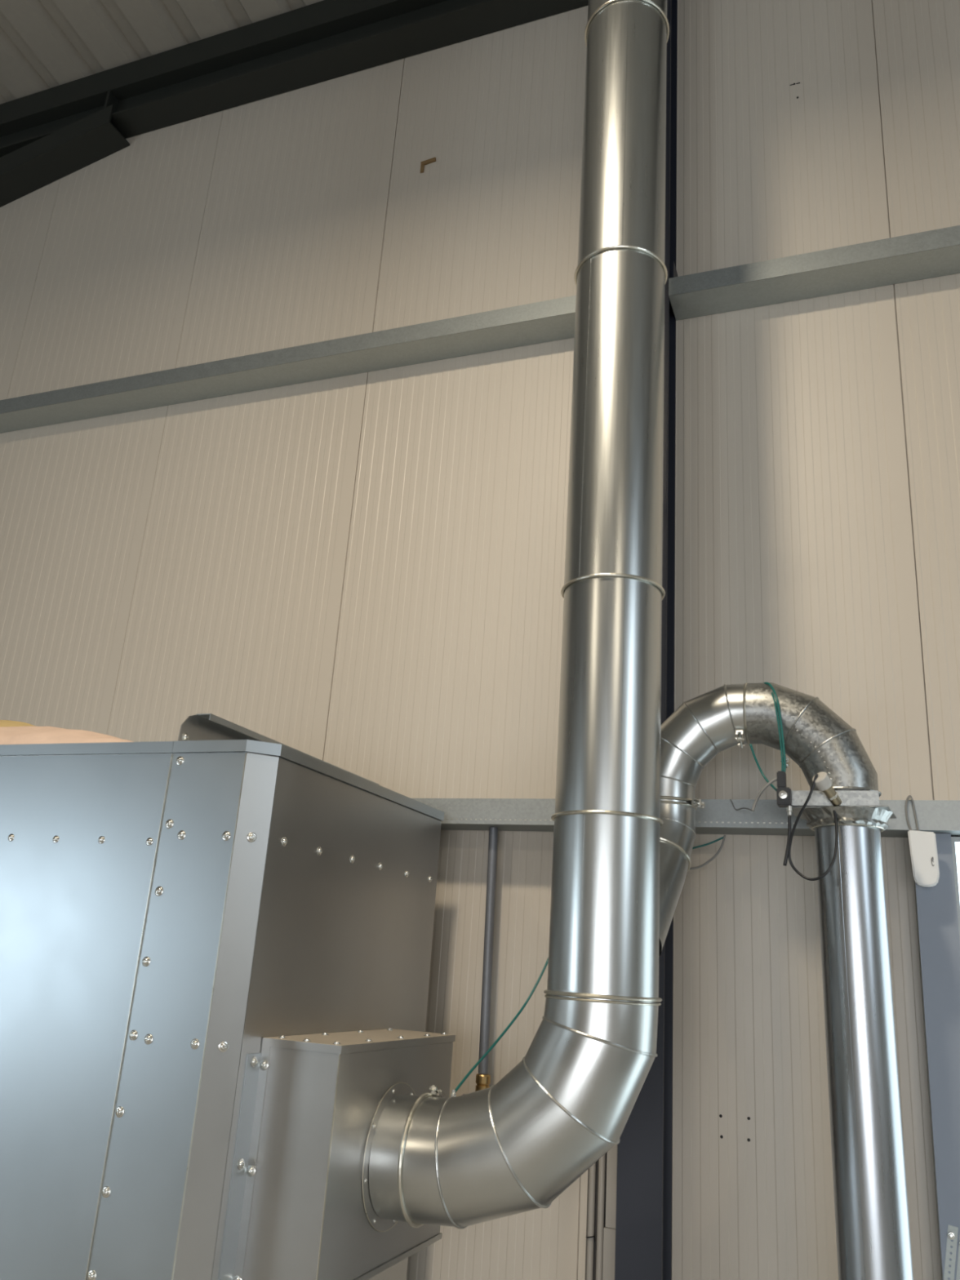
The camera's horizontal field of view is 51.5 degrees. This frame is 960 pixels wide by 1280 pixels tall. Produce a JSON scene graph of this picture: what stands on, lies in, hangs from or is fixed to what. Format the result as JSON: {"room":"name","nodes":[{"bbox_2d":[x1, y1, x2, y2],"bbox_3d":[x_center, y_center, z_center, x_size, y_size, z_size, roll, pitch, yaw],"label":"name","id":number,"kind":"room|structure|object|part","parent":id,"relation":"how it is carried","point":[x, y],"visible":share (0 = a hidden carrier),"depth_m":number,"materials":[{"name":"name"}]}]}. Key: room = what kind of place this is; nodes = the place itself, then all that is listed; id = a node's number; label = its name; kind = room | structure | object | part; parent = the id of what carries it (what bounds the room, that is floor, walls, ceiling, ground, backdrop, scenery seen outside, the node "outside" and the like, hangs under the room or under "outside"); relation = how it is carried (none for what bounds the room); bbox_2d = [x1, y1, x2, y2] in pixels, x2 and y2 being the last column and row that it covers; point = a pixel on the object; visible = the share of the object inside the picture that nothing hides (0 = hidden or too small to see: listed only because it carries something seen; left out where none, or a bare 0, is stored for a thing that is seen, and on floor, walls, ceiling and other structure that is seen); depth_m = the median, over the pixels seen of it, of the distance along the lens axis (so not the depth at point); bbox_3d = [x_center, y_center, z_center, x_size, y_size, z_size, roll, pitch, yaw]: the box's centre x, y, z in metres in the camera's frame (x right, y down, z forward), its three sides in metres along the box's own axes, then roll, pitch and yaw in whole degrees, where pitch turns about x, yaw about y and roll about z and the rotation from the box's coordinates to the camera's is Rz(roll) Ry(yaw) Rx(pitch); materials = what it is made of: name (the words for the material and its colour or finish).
{"room":"factory hall","nodes":[
{"label":"factory hall","id":0,"kind":"room"},
{"bbox_2d":[0,0,323,104],"bbox_3d":[-1.979,-5.342,0.033,13.720,1.210,11.100,-3,-19,21],"label":"ceiling","id":1,"kind":"structure","parent":0,"point":[45,44],"depth_m":5.06,"materials":[{"name":"grey metal"}]},
{"bbox_2d":[361,0,690,1231],"bbox_3d":[0.291,-1.002,3.031,0.615,4.973,0.612,-3,-19,21],"label":"duct","id":2,"kind":"object","parent":1,"relation":"attached to","point":[513,1145],"visible":1,"depth_m":2.33,"materials":[{"name":"metal"}]},
{"bbox_2d":[450,1089,456,1097],"bbox_3d":[-0.063,1.072,2.346,0.012,0.022,0.014,-3,-19,21],"label":"fitting","id":3,"kind":"object","parent":2,"relation":"attached to","point":[453,1094],"visible":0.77,"depth_m":2.34,"materials":[{"name":"silver metal"}]},
{"bbox_2d":[454,957,548,1092],"bbox_3d":[0.070,0.948,2.593,0.046,0.415,0.463,-10,-23,36],"label":"hose","id":4,"kind":"object","parent":2,"relation":"attached to","point":[494,1044],"visible":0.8,"depth_m":2.60,"materials":[{"name":"teal"}]},
{"bbox_2d":[659,682,881,857],"bbox_3d":[0.719,0.365,2.661,0.655,0.526,0.213,-3,-19,21],"label":"duct","id":5,"kind":"object","parent":2,"relation":"attached to","point":[725,717],"visible":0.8,"depth_m":2.65,"materials":[{"name":"metal"}]},
{"bbox_3d":[0.486,0.534,2.691,0.182,0.194,0.206,-3,-19,21],"label":"leg","id":6,"kind":"part","parent":5,"relation":"part of","materials":[{"name":"metal"}]},
{"bbox_2d":[0,0,959,1279],"bbox_3d":[-0.179,-0.397,3.801,13.000,6.400,0.121,-3,-19,21],"label":"wall","id":7,"kind":"structure","parent":0,"point":[362,575],"depth_m":3.69,"materials":[{"name":"beige metal"}]},
{"bbox_2d":[0,104,129,207],"bbox_3d":[-3.264,-2.256,5.545,3.000,0.770,0.159,-3,-19,21],"label":"diagonal brace","id":8,"kind":"object","parent":7,"relation":"attached to","point":[91,139],"visible":1,"depth_m":5.18,"materials":[{"name":"black metal"}]},
{"bbox_3d":[-3.290,-2.285,5.481,3.000,0.760,0.010,-3,-19,21],"label":"upright leg","id":9,"kind":"part","parent":8,"relation":"part of","materials":[{"name":"black metal"}]},
{"bbox_2d":[0,295,576,433],"bbox_3d":[-2.821,-1.030,4.936,7.290,0.074,0.147,-3,-19,21],"label":"wall rail","id":10,"kind":"object","parent":7,"relation":"attached to","point":[551,320],"visible":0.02,"depth_m":4.10,"materials":[{"name":"grey metal"}]},
{"bbox_2d":[0,0,588,157],"bbox_3d":[-0.063,-2.835,4.469,12.960,0.191,0.148,-3,-19,21],"label":"roof beam","id":11,"kind":"structure","parent":7,"relation":"attached to","point":[393,30],"depth_m":4.77,"materials":[{"name":"black metal"}]},
{"bbox_2d":[0,0,391,122],"bbox_3d":[-0.049,-3.001,4.530,12.960,0.162,0.131,-3,-19,21],"label":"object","id":12,"kind":"structure","parent":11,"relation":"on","point":[325,10],"depth_m":5.01,"materials":[{"name":"black metal"}]},
{"bbox_2d":[420,157,435,173],"bbox_3d":[-0.227,-2.075,4.345,0.070,0.063,0.008,-3,-19,21],"label":"scrap","id":13,"kind":"object","parent":7,"relation":"attached to","point":[433,159],"visible":1,"depth_m":4.35,"materials":[{"name":"brown"}]},
{"bbox_2d":[412,798,555,831],"bbox_3d":[-2.942,0.735,4.355,7.290,0.081,0.148,-3,-19,21],"label":"wall rail","id":14,"kind":"object","parent":7,"relation":"attached to","point":[460,814],"visible":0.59,"depth_m":3.15,"materials":[{"name":"grey metal"}]},
{"bbox_2d":[462,826,497,1095],"bbox_3d":[0.032,1.021,3.075,0.090,0.870,0.118,-3,-19,21],"label":"pipe","id":15,"kind":"object","parent":14,"relation":"hanging from","point":[482,1078],"visible":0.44,"depth_m":3.06,"materials":[{"name":"grey metal"}]},
{"bbox_2d":[586,1162,595,1279],"bbox_3d":[0.315,1.593,2.806,0.019,2.070,0.019,-3,-19,21],"label":"conduit","id":16,"kind":"object","parent":7,"relation":"attached to","point":[592,1181],"visible":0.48,"depth_m":2.79,"materials":[{"name":"grey metal"}]},
{"bbox_2d":[595,1153,605,1279],"bbox_3d":[0.340,1.592,2.796,0.019,2.070,0.019,-3,-19,21],"label":"conduit","id":17,"kind":"object","parent":7,"relation":"attached to","point":[602,1162],"visible":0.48,"depth_m":2.78,"materials":[{"name":"grey metal"}]},
{"bbox_2d":[585,1144,617,1279],"bbox_3d":[0.345,1.593,2.798,0.094,2.070,0.023,-3,-19,21],"label":"cable trunking","id":18,"kind":"object","parent":7,"relation":"attached to","point":[611,1166],"visible":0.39,"depth_m":2.78,"materials":[{"name":"grey plastic"}]},
{"bbox_2d":[668,225,959,320],"bbox_3d":[3.282,-1.376,2.606,5.546,0.074,0.147,-3,-19,21],"label":"wall rail","id":19,"kind":"object","parent":7,"relation":"attached to","point":[935,253],"visible":1,"depth_m":3.38,"materials":[{"name":"grey metal"}]},
{"bbox_2d":[695,799,959,837],"bbox_3d":[3.161,0.388,2.025,5.546,0.081,0.148,-3,-19,21],"label":"wall rail","id":20,"kind":"object","parent":7,"relation":"attached to","point":[718,816],"visible":0.5,"depth_m":2.84,"materials":[{"name":"grey metal"}]},
{"bbox_2d":[688,835,725,870],"bbox_3d":[0.636,0.611,2.864,0.143,0.101,0.006,-3,-19,21],"label":"cable","id":21,"kind":"object","parent":20,"relation":"hanging from","point":[724,836],"visible":0.79,"depth_m":2.85,"materials":[{"name":"grey plastic"}]},
{"bbox_2d":[692,836,723,848],"bbox_3d":[0.630,0.594,2.872,0.153,0.058,0.006,-3,-19,21],"label":"hose","id":22,"kind":"object","parent":20,"relation":"hanging from","point":[722,837],"visible":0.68,"depth_m":2.86,"materials":[{"name":"teal"}]},
{"bbox_2d":[729,799,751,810],"bbox_3d":[0.746,0.467,2.816,0.016,0.053,0.139,7,-18,-10],"label":"wire","id":23,"kind":"object","parent":20,"relation":"hanging from","point":[730,799],"visible":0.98,"depth_m":2.84,"materials":[{"name":"grey"}]},
{"bbox_3d":[1.174,0.435,2.715,0.008,0.009,0.018,-3,-19,21],"label":"hook","id":24,"kind":"object","parent":20,"relation":"attached to","visible":0},
{"bbox_2d":[905,795,939,887],"bbox_3d":[1.184,0.535,2.664,0.072,0.245,0.030,-3,-19,21],"label":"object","id":25,"kind":"object","parent":24,"relation":"hanging from","point":[922,844],"visible":1,"depth_m":2.64,"materials":[{"name":"white plastic"}]},
{"bbox_2d":[951,836,959,941],"bbox_3d":[2.238,1.477,2.057,2.146,2.075,0.056,-3,-19,21],"label":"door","id":26,"kind":"structure","parent":7,"relation":"in","point":[955,840],"depth_m":2.71,"materials":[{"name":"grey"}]},
{"bbox_3d":[-2.342,0.953,-2.066,13.000,0.100,11.100,-3,-19,21],"label":"floor","id":27,"kind":"structure","parent":0,"visible":0},
{"bbox_2d":[0,713,444,1279],"bbox_3d":[-1.155,1.385,2.660,1.710,2.182,1.017,-3,-19,21],"label":"machine housing","id":28,"kind":"object","parent":27,"relation":"on","point":[168,909],"visible":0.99,"depth_m":2.21,"materials":[{"name":"metal"}]},
{"bbox_2d":[0,720,133,744],"bbox_3d":[-1.286,0.267,2.868,1.230,0.208,0.474,-3,-19,21],"label":"sack","id":29,"kind":"object","parent":28,"relation":"on","point":[11,732],"visible":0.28,"depth_m":2.61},
{"bbox_3d":[-1.454,1.278,2.253,1.446,2.054,0.004,-3,-19,21],"label":"panel","id":30,"kind":"part","parent":28,"relation":"part of","materials":[{"name":"metal"}]},
{"bbox_3d":[-1.212,0.446,3.019,1.449,0.027,1.013,-3,-19,21],"label":"lid","id":31,"kind":"part","parent":28,"relation":"part of","materials":[{"name":"metal"}]},
{"bbox_3d":[-0.686,1.234,1.959,0.200,2.054,0.006,-3,-19,21],"label":"panel","id":32,"kind":"part","parent":28,"relation":"part of","materials":[{"name":"metal"}]},
{"bbox_3d":[-0.559,1.235,1.935,0.054,2.054,0.054,-3,-19,21],"label":"corner panel","id":33,"kind":"part","parent":28,"relation":"part of","materials":[{"name":"metal"}]},
{"bbox_3d":[-0.413,0.401,2.714,0.259,0.027,1.016,-3,-19,21],"label":"lid","id":34,"kind":"part","parent":28,"relation":"part of","materials":[{"name":"metal"}]},
{"bbox_3d":[-0.357,1.392,2.370,0.003,2.054,0.953,-3,-19,21],"label":"panel","id":35,"kind":"part","parent":28,"relation":"part of","materials":[{"name":"metal"}]},
{"bbox_2d":[217,1027,455,1279],"bbox_3d":[-0.292,1.168,2.299,0.194,0.481,0.687,-3,-19,21],"label":"box","id":36,"kind":"object","parent":28,"relation":"attached to","point":[295,1211],"visible":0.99,"depth_m":2.08,"materials":[{"name":"metal"}]},
{"bbox_3d":[-0.268,0.961,2.392,0.193,0.016,0.636,-3,-19,21],"label":"lid","id":37,"kind":"part","parent":36,"relation":"part of","materials":[{"name":"metal"}]},
{"bbox_2d":[614,0,677,1279],"bbox_3d":[0.567,-0.120,3.251,0.135,5.630,0.144,-3,-19,21],"label":"steel column","id":38,"kind":"structure","parent":27,"relation":"on","point":[644,1177],"depth_m":2.79,"materials":[{"name":"black metal"}]},
{"bbox_2d":[814,825,913,1279],"bbox_3d":[0.886,1.442,2.230,0.173,2.034,0.184,20,-24,-40],"label":"duct","id":39,"kind":"object","parent":27,"relation":"on","point":[872,1221],"visible":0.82,"depth_m":2.32,"materials":[{"name":"metal"}]},
{"bbox_2d":[791,790,897,832],"bbox_3d":[0.935,0.447,2.565,0.261,0.086,0.225,-3,-19,21],"label":"adapter","id":40,"kind":"object","parent":39,"relation":"on","point":[862,808],"visible":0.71,"depth_m":2.48,"materials":[{"name":"silver metal"}]},
{"bbox_2d":[776,771,793,815],"bbox_3d":[0.775,0.389,2.530,0.038,0.110,0.054,-3,-19,21],"label":"valve","id":41,"kind":"object","parent":40,"relation":"attached to","point":[784,794],"visible":1,"depth_m":2.51,"materials":[{"name":"black plastic"}]},
{"bbox_2d":[749,743,776,791],"bbox_3d":[0.747,0.335,2.601,0.018,0.141,0.093,16,-21,-32],"label":"hose","id":42,"kind":"object","parent":41,"relation":"attached to","point":[750,744],"visible":0.91,"depth_m":2.62,"materials":[{"name":"teal plastic"}]},
{"bbox_2d":[751,777,777,811],"bbox_3d":[0.734,0.393,2.543,0.081,0.090,0.017,-5,-20,25],"label":"hose","id":43,"kind":"object","parent":41,"relation":"attached to","point":[774,780],"visible":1,"depth_m":2.54,"materials":[{"name":"grey"}]},
{"bbox_2d":[763,681,786,772],"bbox_3d":[0.773,0.234,2.645,0.013,0.264,0.125,8,-19,-12],"label":"hose","id":44,"kind":"object","parent":41,"relation":"attached to","point":[766,682],"visible":0.91,"depth_m":2.59,"materials":[{"name":"teal"}]},
{"bbox_2d":[771,692,783,771],"bbox_3d":[0.775,0.243,2.600,0.009,0.228,0.039,11,-19,-20],"label":"hose","id":45,"kind":"object","parent":41,"relation":"attached to","point":[772,695],"visible":1,"depth_m":2.59,"materials":[{"name":"teal"}]},
{"bbox_3d":[0.764,0.391,2.509,0.023,0.023,0.010,-3,-19,21],"label":"knob","id":46,"kind":"part","parent":41,"relation":"part of","materials":[{"name":"silver metal"}]},
{"bbox_2d":[782,815,791,866],"bbox_3d":[0.771,0.504,2.496,0.023,0.124,0.008,-3,-19,21],"label":"cable","id":47,"kind":"object","parent":41,"relation":"hanging from","point":[785,860],"visible":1,"depth_m":2.49,"materials":[{"name":"black rubber"}]},
{"bbox_2d":[812,771,841,806],"bbox_3d":[0.867,0.371,2.478,0.089,0.080,0.040,15,-21,-31],"label":"sensor","id":48,"kind":"object","parent":40,"relation":"on","point":[824,783],"visible":1,"depth_m":2.47,"materials":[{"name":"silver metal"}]},
{"bbox_2d":[787,773,838,880],"bbox_3d":[0.821,0.463,2.460,0.121,0.257,0.066,-3,-19,21],"label":"cable","id":49,"kind":"object","parent":48,"relation":"hanging from","point":[832,864],"visible":1,"depth_m":2.46,"materials":[{"name":"black rubber"}]},
{"bbox_3d":[0.937,0.446,2.571,0.240,0.004,0.185,-6,-21,27],"label":"plate","id":50,"kind":"part","parent":40,"relation":"part of","materials":[{"name":"silver metal"}]},
{"bbox_2d":[913,833,959,1279],"bbox_3d":[1.182,1.528,2.440,0.100,2.078,0.096,-3,-19,21],"label":"door frame","id":51,"kind":"structure","parent":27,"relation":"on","point":[937,922],"depth_m":2.57,"materials":[{"name":"silver metal"}]},
{"bbox_2d":[943,1224,959,1279],"bbox_3d":[1.146,1.524,2.397,0.080,0.201,0.009,-3,-19,21],"label":"strut","id":52,"kind":"object","parent":51,"relation":"attached to","point":[952,1230],"visible":1,"depth_m":2.41,"materials":[{"name":"silver metal"}]},
{"bbox_3d":[1.160,1.525,2.395,0.053,0.201,0.002,-3,-19,21],"label":"perforated leg","id":53,"kind":"part","parent":52,"relation":"part of","materials":[{"name":"silver metal"}]}
]}

